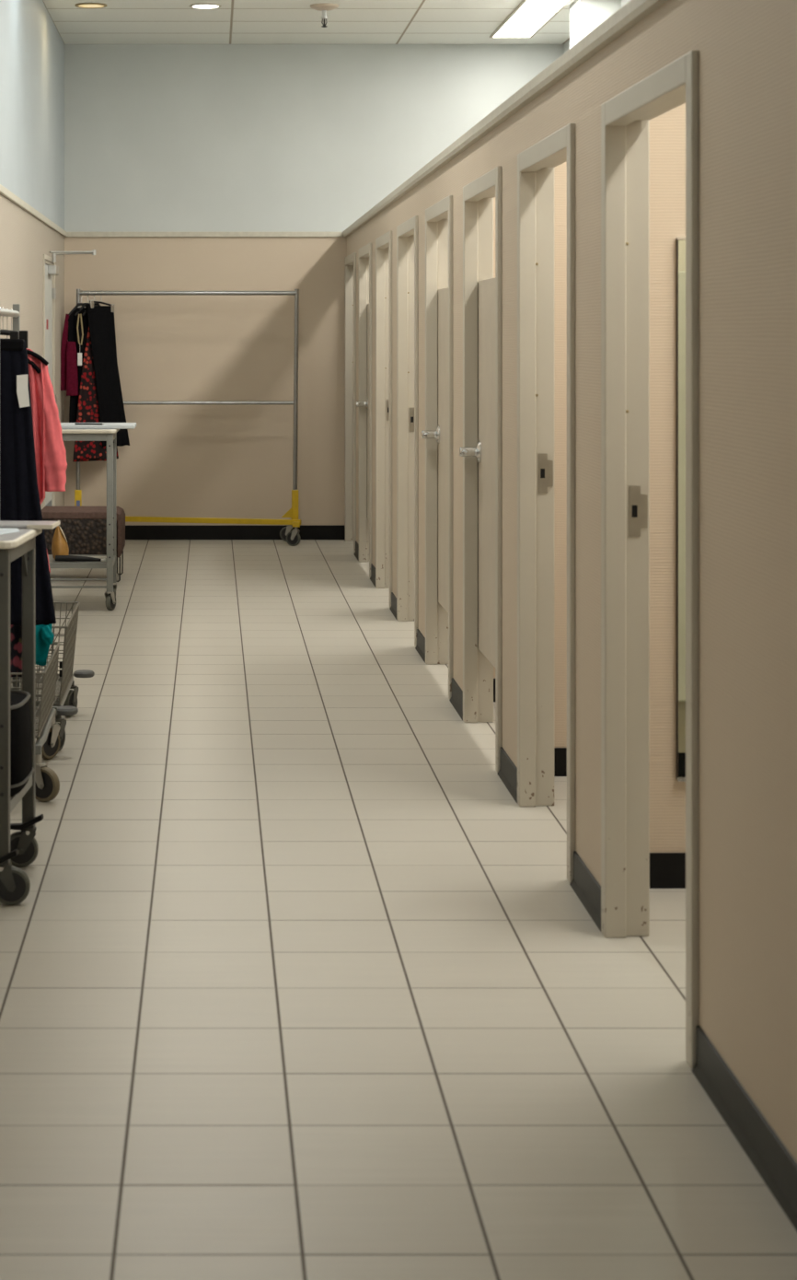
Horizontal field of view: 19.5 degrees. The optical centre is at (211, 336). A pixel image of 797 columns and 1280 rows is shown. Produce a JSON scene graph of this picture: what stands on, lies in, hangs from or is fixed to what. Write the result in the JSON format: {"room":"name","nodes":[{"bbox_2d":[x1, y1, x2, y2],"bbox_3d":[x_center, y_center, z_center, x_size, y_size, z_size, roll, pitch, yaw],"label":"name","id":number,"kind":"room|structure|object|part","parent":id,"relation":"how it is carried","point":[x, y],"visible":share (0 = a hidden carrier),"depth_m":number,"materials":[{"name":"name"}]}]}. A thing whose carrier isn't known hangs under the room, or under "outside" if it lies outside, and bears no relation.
{"room":"changing room","nodes":[
{"label":"changing room","id":0,"kind":"room"},
{"bbox_2d":[0,0,64,509],"bbox_3d":[-1.140,-0.331,7.180,0.120,3.630,19.360,0,0,0],"label":"wall","id":1,"kind":"structure","parent":0,"point":[31,46],"depth_m":13.74,"materials":[{"name":"beige paint"}]},
{"bbox_2d":[0,184,66,236],"bbox_3d":[-1.071,-0.751,7.171,0.018,0.040,19.342,0,0,0],"label":"trim","id":2,"kind":"structure","parent":1,"relation":"attached to","point":[4,191],"depth_m":13.49,"materials":[{"name":"beige paint"}]},
{"bbox_2d":[42,249,95,508],"bbox_3d":[-0.979,0.449,15.245,0.403,2.070,1.070,0,0,0],"label":"door","id":3,"kind":"structure","parent":1,"relation":"in","point":[50,270],"depth_m":15.35,"materials":[{"name":"paint"}]},
{"bbox_3d":[-1.124,0.476,15.190,0.112,2.015,0.960,0,0,0],"label":"frame","id":4,"kind":"part","parent":3,"relation":"part of","materials":[{"name":"beige paint"}]},
{"bbox_3d":[-0.972,-0.543,15.386,0.394,0.085,0.161,0,0,-42],"label":"closer arm","id":5,"kind":"part","parent":3,"relation":"part of","materials":[{"name":"metal"}]},
{"bbox_2d":[42,0,575,44],"bbox_3d":[0.750,-2.196,7.230,3.860,0.100,19.460,0,0,0],"label":"ceiling","id":6,"kind":"structure","parent":0,"point":[122,21],"depth_m":15.71,"materials":[{"name":"tile"}]},
{"bbox_2d":[74,2,106,8],"bbox_3d":[-0.780,-2.142,14.880,0.208,0.009,0.208,0,0,0],"label":"recessed light","id":7,"kind":"object","parent":6,"relation":"in","point":[81,5],"visible":1,"depth_m":14.85,"materials":[{"name":"gold metal"}]},
{"bbox_2d":[189,2,221,8],"bbox_3d":[-0.040,-2.142,14.900,0.208,0.009,0.208,0,0,0],"label":"recessed light","id":8,"kind":"object","parent":6,"relation":"in","point":[203,5],"visible":1,"depth_m":14.88,"materials":[{"name":"beige paint"}]},
{"bbox_2d":[310,3,338,27],"bbox_3d":[0.730,-2.075,14.900,0.190,0.143,0.190,0,0,0],"label":"sprinkler head","id":9,"kind":"object","parent":6,"relation":"attached to","point":[324,7],"visible":1,"depth_m":14.87},
{"bbox_2d":[489,11,557,37],"bbox_3d":[2.135,-2.140,15.812,0.300,0.012,1.235,0,0,0],"label":"recessed light","id":10,"kind":"object","parent":6,"relation":"in","point":[516,25],"visible":1,"depth_m":15.79,"materials":[{"name":"beige paint"}]},
{"bbox_2d":[512,0,571,13],"bbox_3d":[2.135,-2.140,14.562,0.300,0.012,1.235,0,0,0],"label":"recessed light","id":11,"kind":"object","parent":6,"relation":"in","point":[526,6],"visible":1,"depth_m":14.91,"materials":[{"name":"beige paint"}]},
{"bbox_2d":[64,44,564,525],"bbox_3d":[0.750,-0.331,16.910,3.860,3.630,0.100,0,0,0],"label":"wall","id":12,"kind":"structure","parent":0,"point":[158,137],"depth_m":16.86,"materials":[{"name":"beige paint"}]},
{"bbox_2d":[64,232,342,237],"bbox_3d":[-0.061,-0.751,16.851,2.037,0.040,0.018,0,0,0],"label":"trim","id":13,"kind":"structure","parent":12,"relation":"attached to","point":[68,234],"depth_m":16.84,"materials":[{"name":"beige paint"}]},
{"bbox_2d":[125,525,345,539],"bbox_3d":[-0.046,1.431,16.854,2.067,0.105,0.012,0,0,0],"label":"baseboard","id":14,"kind":"structure","parent":12,"relation":"attached to","point":[132,532],"depth_m":16.85,"materials":[{"name":"black plastic"}]},
{"bbox_2d":[0,539,796,1279],"bbox_3d":[0.750,1.534,7.230,3.860,0.100,19.460,0,0,0],"label":"floor","id":15,"kind":"structure","parent":0,"point":[295,984],"depth_m":5.21,"materials":[{"name":"tile"}]},
{"bbox_2d":[0,528,43,905],"bbox_3d":[-0.758,1.006,6.258,0.603,0.955,0.538,0,0,4],"label":"cart","id":16,"kind":"object","parent":15,"relation":"on","point":[19,849],"visible":0.91,"depth_m":6.11,"materials":[{"name":"grey metal"}]},
{"bbox_3d":[-0.546,0.965,6.018,0.034,0.828,0.034,0,0,4],"label":"leg","id":17,"kind":"part","parent":16,"relation":"part of","materials":[{"name":"grey metal"}]},
{"bbox_2d":[0,528,19,534],"bbox_3d":[-0.757,0.527,6.252,0.471,0.002,0.205,0,0,5],"label":"leaflet","id":18,"kind":"object","parent":16,"relation":"on","point":[2,530],"visible":1,"depth_m":6.25,"materials":[{"name":"white paper"}]},
{"bbox_2d":[10,774,32,803],"bbox_3d":[-0.762,1.225,6.253,0.492,0.006,0.462,0,0,4],"label":"shelf","id":19,"kind":"object","parent":16,"relation":"attached to","point":[14,799],"depth_m":6.24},
{"bbox_3d":[-0.525,1.240,6.235,0.018,0.024,0.402,0,0,4],"label":"shelf rail","id":20,"kind":"part","parent":16,"relation":"part of","materials":[{"name":"grey metal"}]},
{"bbox_2d":[10,689,34,796],"bbox_3d":[-0.718,1.100,6.250,0.454,0.240,0.380,0,0,4],"label":"tote bag","id":21,"kind":"object","parent":16,"relation":"on","point":[21,769],"visible":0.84,"depth_m":6.15,"materials":[{"name":"black fabric"}]},
{"bbox_3d":[-0.513,0.965,6.453,0.034,0.828,0.034,0,0,4],"label":"leg","id":22,"kind":"part","parent":16,"relation":"part of","materials":[{"name":"grey metal"}]},
{"bbox_2d":[0,520,59,529],"bbox_3d":[-0.695,0.523,6.431,0.526,0.011,0.153,0,0,4],"label":"board","id":23,"kind":"object","parent":16,"relation":"on","point":[4,524],"visible":1,"depth_m":6.36,"materials":[{"name":"grey laminate"}]},
{"bbox_2d":[0,303,78,802],"bbox_3d":[-0.665,0.684,7.760,0.383,1.600,0.885,0,0,0],"label":"rack","id":24,"kind":"object","parent":15,"relation":"on","point":[48,742],"visible":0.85,"depth_m":7.72,"materials":[{"name":"grey metal"}]},
{"bbox_2d":[0,307,19,338],"bbox_3d":[-0.690,-0.029,7.500,0.123,0.137,0.034,0,0,0],"label":"clothes hanger","id":25,"kind":"object","parent":24,"relation":"hanging from","point":[13,334],"visible":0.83,"depth_m":7.49,"materials":[{"name":"black plastic"}]},
{"bbox_2d":[0,307,28,348],"bbox_3d":[-0.690,-0.030,7.600,0.166,0.135,0.034,0,0,0],"label":"clothes hanger","id":26,"kind":"object","parent":24,"relation":"hanging from","point":[23,334],"visible":0.58,"depth_m":7.59,"materials":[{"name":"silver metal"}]},
{"bbox_2d":[10,624,22,676],"bbox_3d":[-0.700,0.564,7.601,0.230,1.110,0.064,0,0,0],"label":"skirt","id":27,"kind":"object","parent":26,"relation":"hanging from","point":[16,631],"visible":0.02,"depth_m":7.58,"materials":[{"name":"fabric"}]},
{"bbox_3d":[-0.690,0.609,8.125,0.024,1.450,0.024,0,0,0],"label":"post","id":28,"kind":"part","parent":24,"relation":"part of","materials":[{"name":"silver metal"}]},
{"bbox_3d":[-0.689,1.181,7.384,0.305,0.212,0.014,0,0,0],"label":"panel","id":29,"kind":"part","parent":24,"relation":"part of","materials":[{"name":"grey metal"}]},
{"bbox_2d":[0,338,56,626],"bbox_3d":[-0.673,0.472,7.500,0.334,0.931,0.081,0,0,2],"label":"trousers","id":30,"kind":"object","parent":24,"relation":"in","point":[19,496],"visible":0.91,"depth_m":7.47,"materials":[{"name":"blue fabric"}]},
{"bbox_3d":[-0.689,1.181,8.106,0.305,0.212,0.014,0,0,0],"label":"panel","id":31,"kind":"part","parent":24,"relation":"part of","materials":[{"name":"grey metal"}]},
{"bbox_3d":[-0.548,1.181,7.745,0.028,0.213,0.734,0,0,0],"label":"panel","id":32,"kind":"part","parent":24,"relation":"part of","materials":[{"name":"grey metal"}]},
{"bbox_2d":[11,601,94,751],"bbox_3d":[-0.655,1.259,8.633,0.389,0.449,0.897,0,0,0],"label":"trolley","id":33,"kind":"object","parent":15,"relation":"on","point":[66,696],"visible":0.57,"depth_m":8.66,"materials":[{"name":"grey metal"}]},
{"bbox_3d":[-0.683,1.179,8.245,0.328,0.287,0.017,0,0,0],"label":"panel","id":34,"kind":"part","parent":33,"relation":"part of","materials":[{"name":"grey metal"}]},
{"bbox_3d":[-0.685,1.337,8.640,0.284,0.025,0.800,0,0,0],"label":"frame","id":35,"kind":"part","parent":33,"relation":"part of","materials":[{"name":"silver metal"}]},
{"bbox_3d":[-0.683,1.179,9.005,0.328,0.287,0.017,0,0,0],"label":"panel","id":36,"kind":"part","parent":33,"relation":"part of","materials":[{"name":"grey metal"}]},
{"bbox_3d":[-0.533,1.179,8.625,0.034,0.288,0.774,0,0,0],"label":"panel","id":37,"kind":"part","parent":33,"relation":"part of","materials":[{"name":"grey metal"}]},
{"bbox_2d":[41,506,125,581],"bbox_3d":[-0.800,1.270,14.148,0.520,0.427,0.484,0,0,0],"label":"ottoman","id":38,"kind":"object","parent":15,"relation":"on","point":[84,529],"visible":0.55,"depth_m":13.91,"materials":[{"name":"brown fabric"}]},
{"bbox_3d":[-0.573,1.407,13.940,0.042,0.151,0.008,0,0,0],"label":"leg","id":39,"kind":"part","parent":38,"relation":"part of","materials":[{"name":"silver metal"}]},
{"bbox_3d":[-0.573,1.407,14.360,0.042,0.151,0.008,0,0,0],"label":"leg","id":40,"kind":"part","parent":38,"relation":"part of","materials":[{"name":"silver metal"}]},
{"bbox_2d":[47,429,119,610],"bbox_3d":[-0.785,0.992,12.701,0.540,0.985,0.553,0,0,0],"label":"cart","id":41,"kind":"object","parent":15,"relation":"on","point":[110,436],"visible":0.49,"depth_m":12.45,"materials":[{"name":"grey metal"}]},
{"bbox_2d":[51,525,69,559],"bbox_3d":[-0.830,1.128,12.593,0.095,0.194,0.105,0,0,0],"label":"leather bag","id":42,"kind":"object","parent":41,"relation":"on","point":[59,544],"visible":0.83,"depth_m":12.57,"materials":[{"name":"brown leather"}]},
{"bbox_3d":[-0.785,1.240,12.465,0.432,0.024,0.018,0,0,0],"label":"shelf rail","id":43,"kind":"part","parent":41,"relation":"part of","materials":[{"name":"grey metal"}]},
{"bbox_2d":[55,555,104,561],"bbox_3d":[-0.714,1.202,12.500,0.273,0.034,0.036,0,0,0],"label":"folded umbrella","id":44,"kind":"object","parent":41,"relation":"on","point":[58,558],"visible":1,"depth_m":12.49,"materials":[{"name":"black fabric"}]},
{"bbox_2d":[47,554,116,564],"bbox_3d":[-0.785,1.225,12.690,0.492,0.006,0.472,0,0,0],"label":"shelf","id":45,"kind":"object","parent":41,"relation":"attached to","point":[110,559],"depth_m":12.50,"materials":[{"name":"grey metal"}]},
{"bbox_2d":[88,556,106,558],"bbox_3d":[-0.660,1.219,12.750,0.200,0.004,0.040,0,0,0],"label":"ruler","id":46,"kind":"object","parent":41,"relation":"on","point":[88,556],"visible":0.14,"depth_m":12.76,"materials":[{"name":"white plastic"}]},
{"bbox_2d":[60,422,136,429],"bbox_3d":[-0.677,0.488,12.675,0.515,0.020,0.350,0,0,0],"label":"board","id":47,"kind":"object","parent":41,"relation":"on","point":[64,425],"visible":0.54,"depth_m":12.50,"materials":[{"name":"white plastic"}]},
{"bbox_2d":[74,422,104,424],"bbox_3d":[-0.664,0.473,12.528,0.168,0.008,0.008,0,0,15],"label":"pen","id":48,"kind":"object","parent":47,"relation":"on","point":[75,423],"visible":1,"depth_m":12.52,"materials":[{"name":"black plastic"}]},
{"bbox_3d":[-0.552,0.950,12.467,0.034,0.858,0.034,0,0,0],"label":"leg","id":49,"kind":"part","parent":41,"relation":"part of","materials":[{"name":"grey metal"}]},
{"bbox_3d":[-0.552,0.950,12.913,0.034,0.858,0.034,0,0,0],"label":"leg","id":50,"kind":"part","parent":41,"relation":"part of","materials":[{"name":"grey metal"}]},
{"bbox_2d":[74,289,301,546],"bbox_3d":[-0.177,0.569,16.545,1.630,1.830,0.450,0,0,0],"label":"rack","id":51,"kind":"object","parent":15,"relation":"on","point":[292,536],"visible":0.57,"depth_m":16.54,"materials":[{"name":"grey metal"}]},
{"bbox_2d":[68,290,86,315],"bbox_3d":[-0.935,-0.243,16.550,0.231,0.186,0.041,0,0,-34],"label":"clothes hanger","id":52,"kind":"object","parent":51,"relation":"hanging from","point":[81,303],"visible":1,"depth_m":16.52,"materials":[{"name":"black plastic"}]},
{"bbox_2d":[60,307,80,422],"bbox_3d":[-0.950,0.211,16.518,0.301,0.845,0.066,0,0,-34],"label":"dress","id":53,"kind":"object","parent":52,"relation":"hanging from","point":[69,350],"visible":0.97,"depth_m":16.46,"materials":[{"name":"red fabric"}]},
{"bbox_3d":[-0.960,0.484,16.550,0.031,1.660,0.030,0,0,0],"label":"post","id":54,"kind":"part","parent":51,"relation":"part of","materials":[{"name":"grey metal"}]},
{"bbox_2d":[74,290,90,315],"bbox_3d":[-0.888,-0.243,16.550,0.231,0.186,0.041,0,0,-34],"label":"clothes hanger","id":55,"kind":"object","parent":51,"relation":"hanging from","point":[85,304],"visible":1,"depth_m":16.52,"materials":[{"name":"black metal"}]},
{"bbox_2d":[74,307,88,414],"bbox_3d":[-0.888,0.227,16.549,0.221,0.875,0.037,0,0,-38],"label":"dress","id":56,"kind":"object","parent":55,"relation":"hanging from","point":[81,322],"visible":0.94,"depth_m":16.50,"materials":[{"name":"fabric"}]},
{"bbox_2d":[81,290,100,315],"bbox_3d":[-0.840,-0.243,16.550,0.211,0.186,0.041,0,0,-34],"label":"clothes hanger","id":57,"kind":"object","parent":51,"relation":"hanging from","point":[95,304],"visible":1,"depth_m":16.54,"materials":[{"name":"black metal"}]},
{"bbox_2d":[72,326,118,462],"bbox_3d":[-0.834,0.341,16.554,0.385,1.103,0.034,0,0,-34],"label":"floral dress","id":58,"kind":"object","parent":57,"relation":"hanging from","point":[87,408],"visible":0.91,"depth_m":16.50,"materials":[{"name":"red fabric"}]},
{"bbox_2d":[89,290,114,312],"bbox_3d":[-0.792,-0.258,16.550,0.202,0.157,0.041,0,0,-34],"label":"clothes hanger","id":59,"kind":"object","parent":51,"relation":"hanging from","point":[91,302],"visible":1,"depth_m":16.54,"materials":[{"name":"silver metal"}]},
{"bbox_2d":[86,305,129,446],"bbox_3d":[-0.744,0.283,16.583,0.366,1.014,0.033,0,0,-34],"label":"trousers","id":60,"kind":"object","parent":59,"relation":"hanging from","point":[101,324],"visible":0.91,"depth_m":16.56,"materials":[{"name":"fabric"}]},
{"bbox_3d":[-0.176,-0.316,16.550,1.577,0.032,0.033,0,0,0],"label":"rail","id":61,"kind":"part","parent":51,"relation":"part of","materials":[{"name":"grey metal"}]},
{"bbox_3d":[-0.180,0.477,16.619,1.580,0.026,0.138,0,0,0],"label":"rail","id":62,"kind":"part","parent":51,"relation":"part of","materials":[{"name":"grey metal"}]},
{"bbox_3d":[-0.163,1.317,16.555,1.643,0.038,0.036,0,0,14],"label":"rail","id":63,"kind":"part","parent":51,"relation":"part of","materials":[{"name":"yellow metal"}]},
{"bbox_3d":[0.605,0.484,16.550,0.045,1.660,0.030,0,0,0],"label":"post","id":64,"kind":"part","parent":51,"relation":"part of","materials":[{"name":"grey metal"}]},
{"bbox_2d":[493,197,495,678],"bbox_3d":[1.827,0.377,9.399,1.505,2.215,0.065,0,0,0],"label":"wall","id":65,"kind":"structure","parent":0,"point":[494,197],"depth_m":9.37,"materials":[{"name":"paint"}]},
{"bbox_2d":[493,678,495,701],"bbox_3d":[1.827,1.437,9.362,1.505,0.095,0.008,0,0,0],"label":"baseboard","id":66,"kind":"structure","parent":65,"relation":"attached to","point":[494,679],"depth_m":9.36,"materials":[{"name":"black plastic"}]},
{"bbox_2d":[554,161,567,747],"bbox_3d":[1.827,0.377,7.816,1.505,2.215,0.065,0,0,0],"label":"wall","id":67,"kind":"structure","parent":0,"point":[561,170],"depth_m":7.78,"materials":[{"name":"paint"}]},
{"bbox_2d":[554,747,567,776],"bbox_3d":[1.827,1.437,7.780,1.505,0.095,0.008,0,0,0],"label":"baseboard","id":68,"kind":"structure","parent":67,"relation":"attached to","point":[560,753],"depth_m":7.78,"materials":[{"name":"black plastic"}]},
{"bbox_2d":[346,0,796,1162],"bbox_3d":[1.031,0.377,7.180,0.088,2.215,19.360,0,0,0],"label":"wall","id":69,"kind":"structure","parent":0,"point":[748,49],"depth_m":4.47,"materials":[{"name":"paint"}]},
{"bbox_2d":[345,252,356,554],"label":"door","id":70,"kind":"structure","parent":69,"relation":"in","point":[350,260],"depth_m":16.76,"materials":[{"name":"beige wood"}]},
{"bbox_2d":[356,242,372,577],"bbox_3d":[1.044,0.452,14.694,0.192,2.065,1.085,0,0,0],"label":"door","id":71,"kind":"structure","parent":69,"relation":"in","point":[365,403],"depth_m":15.18,"materials":[{"name":"beige wood"}]},
{"bbox_3d":[1.044,0.439,15.090,0.192,0.086,0.149,0,0,0],"label":"lever handle","id":72,"kind":"part","parent":71,"relation":"part of","materials":[{"name":"silver metal"}]},
{"bbox_2d":[375,230,392,608],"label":"door","id":73,"kind":"structure","parent":69,"relation":"in","point":[383,243],"depth_m":13.60,"materials":[{"name":"beige wood"}]},
{"bbox_3d":[1.056,0.431,13.607,0.045,0.126,0.003,0,0,0],"label":"strike plate","id":74,"kind":"part","parent":73,"relation":"part of","materials":[{"name":"silver metal"}]},
{"bbox_2d":[396,215,418,647],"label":"door","id":75,"kind":"structure","parent":69,"relation":"in","point":[408,231],"depth_m":12.01,"materials":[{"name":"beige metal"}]},
{"bbox_3d":[1.056,0.431,12.025,0.045,0.126,0.003,0,0,0],"label":"strike plate","id":76,"kind":"part","parent":75,"relation":"part of","materials":[{"name":"silver metal"}]},
{"bbox_2d":[421,195,453,699],"bbox_3d":[1.044,0.452,9.948,0.192,2.065,1.085,0,0,0],"label":"door","id":77,"kind":"structure","parent":69,"relation":"in","point":[437,434],"depth_m":10.43,"materials":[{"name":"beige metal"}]},
{"bbox_3d":[1.044,0.439,10.344,0.192,0.086,0.149,0,0,0],"label":"lever handle","id":78,"kind":"part","parent":77,"relation":"part of","materials":[{"name":"silver metal"}]},
{"bbox_2d":[459,165,501,772],"bbox_3d":[1.044,0.452,8.367,0.192,2.065,1.085,0,0,0],"label":"door","id":79,"kind":"structure","parent":69,"relation":"in","point":[481,452],"depth_m":8.74,"materials":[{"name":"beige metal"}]},
{"bbox_3d":[1.044,0.439,8.762,0.192,0.086,0.149,0,0,0],"label":"lever handle","id":80,"kind":"part","parent":79,"relation":"part of","materials":[{"name":"silver metal"}]},
{"bbox_2d":[342,0,668,237],"bbox_3d":[1.032,-0.753,7.180,0.146,0.050,19.360,0,0,0],"label":"trim","id":81,"kind":"structure","parent":69,"relation":"attached to","point":[633,12],"depth_m":6.86,"materials":[{"name":"beige paint"}]},
{"bbox_2d":[517,122,575,884],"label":"door","id":82,"kind":"structure","parent":69,"relation":"in","point":[536,165],"depth_m":7.27,"materials":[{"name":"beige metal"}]},
{"bbox_3d":[1.056,0.431,7.279,0.045,0.126,0.003,0,0,0],"label":"strike plate","id":83,"kind":"part","parent":82,"relation":"part of","materials":[{"name":"silver metal"}]},
{"bbox_2d":[344,539,796,1231],"bbox_3d":[0.979,1.438,7.180,0.016,0.092,19.360,0,0,0],"label":"baseboard","id":84,"kind":"structure","parent":69,"relation":"attached to","point":[776,1166],"depth_m":4.37,"materials":[{"name":"grey plastic"}]},
{"bbox_2d":[601,50,698,1069],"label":"door","id":85,"kind":"structure","parent":69,"relation":"in","point":[626,117],"depth_m":5.68,"materials":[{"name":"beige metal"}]},
{"bbox_3d":[1.056,0.431,5.697,0.045,0.126,0.003,0,0,0],"label":"strike plate","id":86,"kind":"part","parent":85,"relation":"part of","materials":[{"name":"silver metal"}]},
{"bbox_2d":[570,0,621,48],"bbox_3d":[2.450,-0.331,14.700,0.260,3.630,0.400,0,0,0],"label":"ceiling light","id":87,"kind":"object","parent":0,"point":[586,16],"depth_m":14.50,"materials":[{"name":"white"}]},
{"bbox_2d":[564,0,629,52],"bbox_3d":[2.630,-0.331,7.180,0.100,3.630,19.360,0,0,0],"label":"wall","id":88,"kind":"structure","parent":0,"point":[623,2],"depth_m":16.65,"materials":[{"name":"white paint"}]},
{"bbox_2d":[650,103,686,852],"bbox_3d":[1.827,0.377,6.234,1.505,2.215,0.065,0,0,0],"label":"wall","id":89,"kind":"structure","parent":0,"point":[668,131],"depth_m":6.20,"materials":[{"name":"paint"}]},
{"bbox_2d":[650,852,686,888],"bbox_3d":[1.827,1.437,6.198,1.505,0.095,0.008,0,0,0],"label":"baseboard","id":90,"kind":"structure","parent":89,"relation":"attached to","point":[668,870],"depth_m":6.20,"materials":[{"name":"black plastic"}]},
{"bbox_2d":[676,237,686,781],"bbox_3d":[1.505,0.463,6.192,0.506,1.462,0.019,0,0,0],"label":"wall mirror","id":91,"kind":"object","parent":89,"relation":"attached to","point":[680,241],"visible":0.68,"depth_m":6.19,"materials":[{"name":"clear glass"}]},
{"bbox_3d":[-0.690,0.001,7.760,0.211,0.198,0.034,0,0,0],"label":"clothes hanger","id":92,"kind":"object","parent":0,"visible":0},
{"bbox_2d":[26,348,67,572],"bbox_3d":[-0.695,0.412,7.753,0.418,0.767,0.110,0,0,0],"label":"garment","id":93,"kind":"object","parent":92,"relation":"hanging from","point":[50,449],"visible":0.44,"depth_m":7.73,"materials":[{"name":"pink fabric"}]},
{"bbox_3d":[-0.690,0.015,7.930,0.143,0.226,0.034,0,0,0],"label":"clothes hanger","id":94,"kind":"object","parent":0,"visible":0},
{"bbox_2d":[35,623,54,665],"bbox_3d":[-0.664,0.593,7.929,0.252,1.077,0.089,0,0,6],"label":"dress","id":95,"kind":"object","parent":94,"relation":"hanging from","point":[44,635],"visible":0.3,"depth_m":7.91,"materials":[{"name":"teal fabric"}]}
]}

